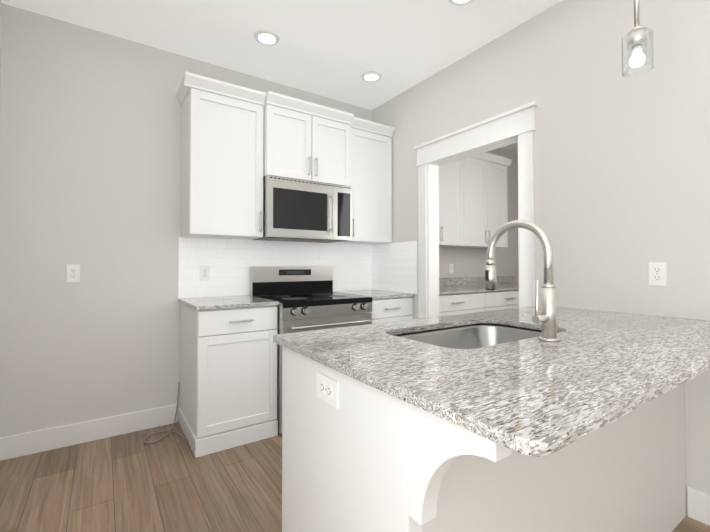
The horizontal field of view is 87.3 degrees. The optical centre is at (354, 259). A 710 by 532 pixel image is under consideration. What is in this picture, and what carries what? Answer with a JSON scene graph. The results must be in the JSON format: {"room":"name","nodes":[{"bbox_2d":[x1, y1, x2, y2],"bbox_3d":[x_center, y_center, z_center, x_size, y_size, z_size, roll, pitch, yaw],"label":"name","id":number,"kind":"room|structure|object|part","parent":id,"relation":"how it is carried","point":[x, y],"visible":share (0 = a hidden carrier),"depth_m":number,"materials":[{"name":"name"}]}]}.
{"room":"kitchen","nodes":[
{"label":"kitchen","id":0,"kind":"room"},
{"bbox_2d":[0,0,1,110],"bbox_3d":[-0.411,-0.216,-0.421,0.120,2.746,6.320,1,-1,-34],"label":"wall","id":1,"kind":"structure","parent":0,"point":[0,46],"depth_m":2.23,"materials":[{"name":"grey paint"}]},
{"bbox_2d":[0,437,3,460],"bbox_3d":[-0.388,1.091,-0.354,0.017,0.135,6.200,1,-1,-34],"label":"baseboard","id":2,"kind":"structure","parent":1,"relation":"attached to","point":[2,438],"depth_m":2.21,"materials":[{"name":"white paint"}]},
{"bbox_2d":[0,3,518,437],"bbox_3d":[0.061,-0.150,3.786,5.620,2.746,0.120,1,-1,-34],"label":"wall","id":3,"kind":"structure","parent":0,"point":[90,147],"depth_m":2.49,"materials":[{"name":"grey paint"}]},
{"bbox_2d":[67,264,79,281],"bbox_3d":[-1.833,0.092,2.423,0.070,0.115,0.008,1,-1,-34],"label":"outlet","id":4,"kind":"object","parent":3,"relation":"attached to","point":[73,272],"visible":1,"depth_m":2.42,"materials":[{"name":"white plastic"}]},
{"bbox_2d":[4,404,176,459],"bbox_3d":[-1.710,1.136,2.484,0.950,0.135,0.017,1,-1,-34],"label":"baseboard","id":5,"kind":"structure","parent":3,"relation":"attached to","point":[43,440],"depth_m":2.44,"materials":[{"name":"white paint"}]},
{"bbox_2d":[176,71,265,239],"bbox_3d":[-1.000,-0.704,2.773,0.557,1.078,0.375,1,-1,-34],"label":"upper cabinet","id":6,"kind":"object","parent":3,"relation":"attached to","point":[222,169],"visible":1,"depth_m":2.65,"materials":[{"name":"white paint"}]},
{"bbox_2d":[178,237,416,298],"bbox_3d":[-0.389,0.068,3.007,1.794,0.458,0.660,1,-1,-34],"label":"tile backsplash","id":7,"kind":"structure","parent":3,"relation":"attached to","point":[392,267],"depth_m":3.25,"materials":[{"name":"white tile"}]},
{"bbox_2d":[200,266,209,280],"bbox_3d":[-1.158,0.109,2.870,0.070,0.115,0.008,1,-1,-34],"label":"outlet","id":8,"kind":"object","parent":7,"relation":"attached to","point":[204,273],"visible":1,"depth_m":2.87,"materials":[{"name":"white plastic"}]},
{"bbox_2d":[263,91,353,186],"bbox_3d":[-0.441,-0.929,3.128,0.758,0.616,0.420,1,-1,-34],"label":"upper cabinet","id":9,"kind":"object","parent":3,"relation":"attached to","point":[298,145],"visible":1,"depth_m":2.96,"materials":[{"name":"white paint"}]},
{"bbox_2d":[250,175,351,242],"bbox_3d":[-0.434,-0.387,3.110,0.754,0.460,0.443,1,-1,-34],"label":"microwave","id":10,"kind":"object","parent":9,"relation":"attached to","point":[295,210],"visible":1,"depth_m":2.94,"materials":[{"name":"silver metal"}]},
{"bbox_2d":[332,117,394,243],"bbox_3d":[0.065,-0.692,3.494,0.487,1.078,0.375,1,-1,-34],"label":"upper cabinet","id":11,"kind":"object","parent":3,"relation":"attached to","point":[371,169],"visible":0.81,"depth_m":3.38,"materials":[{"name":"white paint"}]},
{"bbox_2d":[449,264,452,272],"bbox_3d":[1.149,0.114,4.441,0.070,0.115,0.008,1,-1,-34],"label":"outlet","id":12,"kind":"object","parent":3,"relation":"attached to","point":[450,268],"visible":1,"depth_m":4.43,"materials":[{"name":"white plastic"}]},
{"bbox_2d":[439,156,470,247],"bbox_3d":[0.795,-0.643,4.012,0.860,0.996,0.336,1,-1,-34],"label":"upper cabinet","id":13,"kind":"object","parent":3,"relation":"attached to","point":[455,176],"depth_m":4.02,"materials":[{"name":"white paint"}]},
{"bbox_2d":[439,276,514,287],"bbox_3d":[1.232,0.270,4.475,2.292,0.100,0.020,1,-1,-34],"label":"backsplash","id":14,"kind":"structure","parent":3,"relation":"attached to","point":[443,282],"depth_m":4.60,"materials":[{"name":"grey stone"}]},
{"bbox_2d":[471,156,509,248],"bbox_3d":[1.408,-0.637,4.426,0.860,0.996,0.336,1,-1,-34],"label":"upper cabinet","id":15,"kind":"object","parent":3,"relation":"attached to","point":[473,210],"depth_m":4.31,"materials":[{"name":"white paint"}]},
{"bbox_2d":[1,0,561,152],"bbox_3d":[1.832,-1.594,1.192,5.620,0.060,6.440,1,-1,-34],"label":"ceiling","id":16,"kind":"structure","parent":0,"point":[334,49],"depth_m":2.53,"materials":[{"name":"white paint"}]},
{"bbox_2d":[254,30,279,45],"bbox_3d":[-0.613,-1.535,2.591,0.176,0.012,0.176,1,-1,-34],"label":"recessed light","id":17,"kind":"object","parent":16,"relation":"in","point":[267,37],"visible":1,"depth_m":2.57,"materials":[{"name":"white paint"}]},
{"bbox_2d":[361,71,381,81],"bbox_3d":[0.138,-1.527,3.123,0.176,0.012,0.176,1,-1,-34],"label":"recessed light","id":18,"kind":"object","parent":16,"relation":"in","point":[371,76],"visible":0.96,"depth_m":3.10,"materials":[{"name":"white paint"}]},
{"bbox_2d":[448,0,472,5],"bbox_3d":[0.632,-1.542,2.178,0.176,0.012,0.176,1,-1,-34],"label":"recessed light","id":19,"kind":"object","parent":16,"relation":"in","point":[459,2],"visible":1,"depth_m":2.23,"materials":[{"name":"white paint"}]},
{"bbox_2d":[621,0,653,77],"bbox_3d":[1.109,-1.148,1.468,0.124,0.821,0.124,1,-1,-34],"label":"pendant light","id":20,"kind":"object","parent":16,"relation":"hanging from","point":[637,38],"visible":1,"depth_m":1.45,"materials":[{"name":"silver metal"}]},
{"bbox_3d":[1.109,-0.810,1.463,0.101,0.146,0.101,1,-1,-34],"label":"glass","id":21,"kind":"part","parent":20,"relation":"part of","materials":[{"name":"glass"}]},
{"bbox_2d":[0,422,709,531],"bbox_3d":[1.832,1.212,1.147,5.620,0.060,6.440,1,-1,-34],"label":"floor","id":22,"kind":"structure","parent":0,"point":[134,482],"depth_m":1.94,"materials":[{"name":"brown wood"}]},
{"bbox_2d":[143,382,188,443],"bbox_3d":[-1.286,1.052,2.514,0.249,0.299,0.395,1,-1,-34],"label":"power cord","id":23,"kind":"object","parent":22,"relation":"on","point":[171,427],"visible":1,"depth_m":2.57,"materials":[{"name":"grey plastic"}]},
{"bbox_2d":[178,295,278,457],"bbox_3d":[-0.911,0.749,2.641,0.533,0.914,0.644,1,-1,-34],"label":"base cabinet","id":24,"kind":"object","parent":22,"relation":"on","point":[228,372],"visible":1,"depth_m":2.41,"materials":[{"name":"white paint"}]},
{"bbox_2d":[250,266,371,433],"bbox_3d":[-0.347,0.636,2.966,0.754,1.150,0.721,1,-1,-34],"label":"stove","id":25,"kind":"object","parent":22,"relation":"on","point":[307,298],"visible":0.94,"depth_m":2.85,"materials":[{"name":"silver metal"}]},
{"bbox_2d":[333,290,414,323],"bbox_3d":[0.144,0.760,3.354,0.490,0.914,0.644,1,-1,-34],"label":"base cabinet","id":26,"kind":"object","parent":22,"relation":"on","point":[388,306],"visible":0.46,"depth_m":3.15,"materials":[{"name":"white paint"}]},
{"bbox_2d":[282,348,508,531],"bbox_3d":[0.054,0.736,1.126,0.310,0.891,0.653,1,-1,-34],"label":"base cabinet","id":27,"kind":"object","parent":22,"relation":"on","point":[355,458],"depth_m":0.91,"materials":[{"name":"white paint"}]},
{"bbox_2d":[316,372,338,407],"bbox_3d":[-0.079,0.365,1.044,0.008,0.070,0.115,1,-1,-34],"label":"outlet","id":28,"kind":"object","parent":27,"relation":"attached to","point":[327,383],"depth_m":1.04,"materials":[{"name":"white plastic"}]},
{"bbox_2d":[273,306,709,463],"bbox_3d":[0.705,0.284,1.414,1.757,0.023,0.980,1,-1,-34],"label":"countertop","id":29,"kind":"structure","parent":27,"relation":"on","point":[534,400],"depth_m":0.91,"materials":[{"name":"grey stone"}]},
{"bbox_2d":[385,320,572,351],"bbox_3d":[0.465,0.397,1.421,0.740,0.227,0.480,1,-1,-34],"label":"sink","id":30,"kind":"object","parent":29,"relation":"in","point":[462,335],"depth_m":1.65,"materials":[{"name":"silver metal"}]},
{"bbox_2d":[485,220,564,343],"bbox_3d":[0.567,0.065,1.317,0.111,0.412,0.278,1,-1,-34],"label":"faucet","id":31,"kind":"object","parent":29,"relation":"on","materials":[{"name":"silver metal"}]},
{"bbox_2d":[439,292,490,315],"bbox_3d":[0.831,0.779,3.840,0.926,0.891,0.609,1,-1,-34],"label":"base cabinet","id":32,"kind":"object","parent":22,"relation":"on","point":[461,295],"depth_m":3.64,"materials":[{"name":"white paint"}]},
{"bbox_2d":[439,284,518,295],"bbox_3d":[1.404,0.328,4.220,2.292,0.023,0.635,1,-1,-34],"label":"countertop","id":33,"kind":"structure","parent":32,"relation":"on","point":[451,289],"depth_m":3.98,"materials":[{"name":"grey stone"}]},
{"bbox_2d":[491,292,518,310],"bbox_3d":[1.500,0.786,4.293,0.930,0.891,0.609,1,-1,-34],"label":"base cabinet","id":34,"kind":"object","parent":22,"relation":"on","point":[499,300],"depth_m":4.00,"materials":[{"name":"white paint"}]},
{"bbox_2d":[372,0,709,514],"bbox_3d":[1.956,-0.190,1.254,0.120,2.746,6.200,1,-1,-34],"label":"wall","id":35,"kind":"structure","parent":0,"point":[621,181],"depth_m":2.02,"materials":[{"name":"grey paint"}]},
{"bbox_2d":[414,101,537,318],"bbox_3d":[0.889,0.114,2.809,0.182,2.188,1.090,1,-1,-34],"label":"door frame","id":36,"kind":"structure","parent":35,"relation":"attached to","point":[513,126],"depth_m":2.76,"materials":[{"name":"white paint"}]},
{"bbox_2d":[648,262,666,285],"bbox_3d":[1.486,0.073,1.830,0.008,0.115,0.070,1,-1,-34],"label":"outlet","id":37,"kind":"object","parent":35,"relation":"attached to","point":[657,274],"visible":1,"depth_m":1.83,"materials":[{"name":"white plastic"}]},
{"bbox_2d":[687,487,709,525],"bbox_3d":[2.589,1.099,0.176,0.017,0.135,3.740,1,-1,-34],"label":"baseboard","id":38,"kind":"structure","parent":35,"relation":"attached to","point":[698,502],"depth_m":1.69,"materials":[{"name":"white paint"}]}
]}

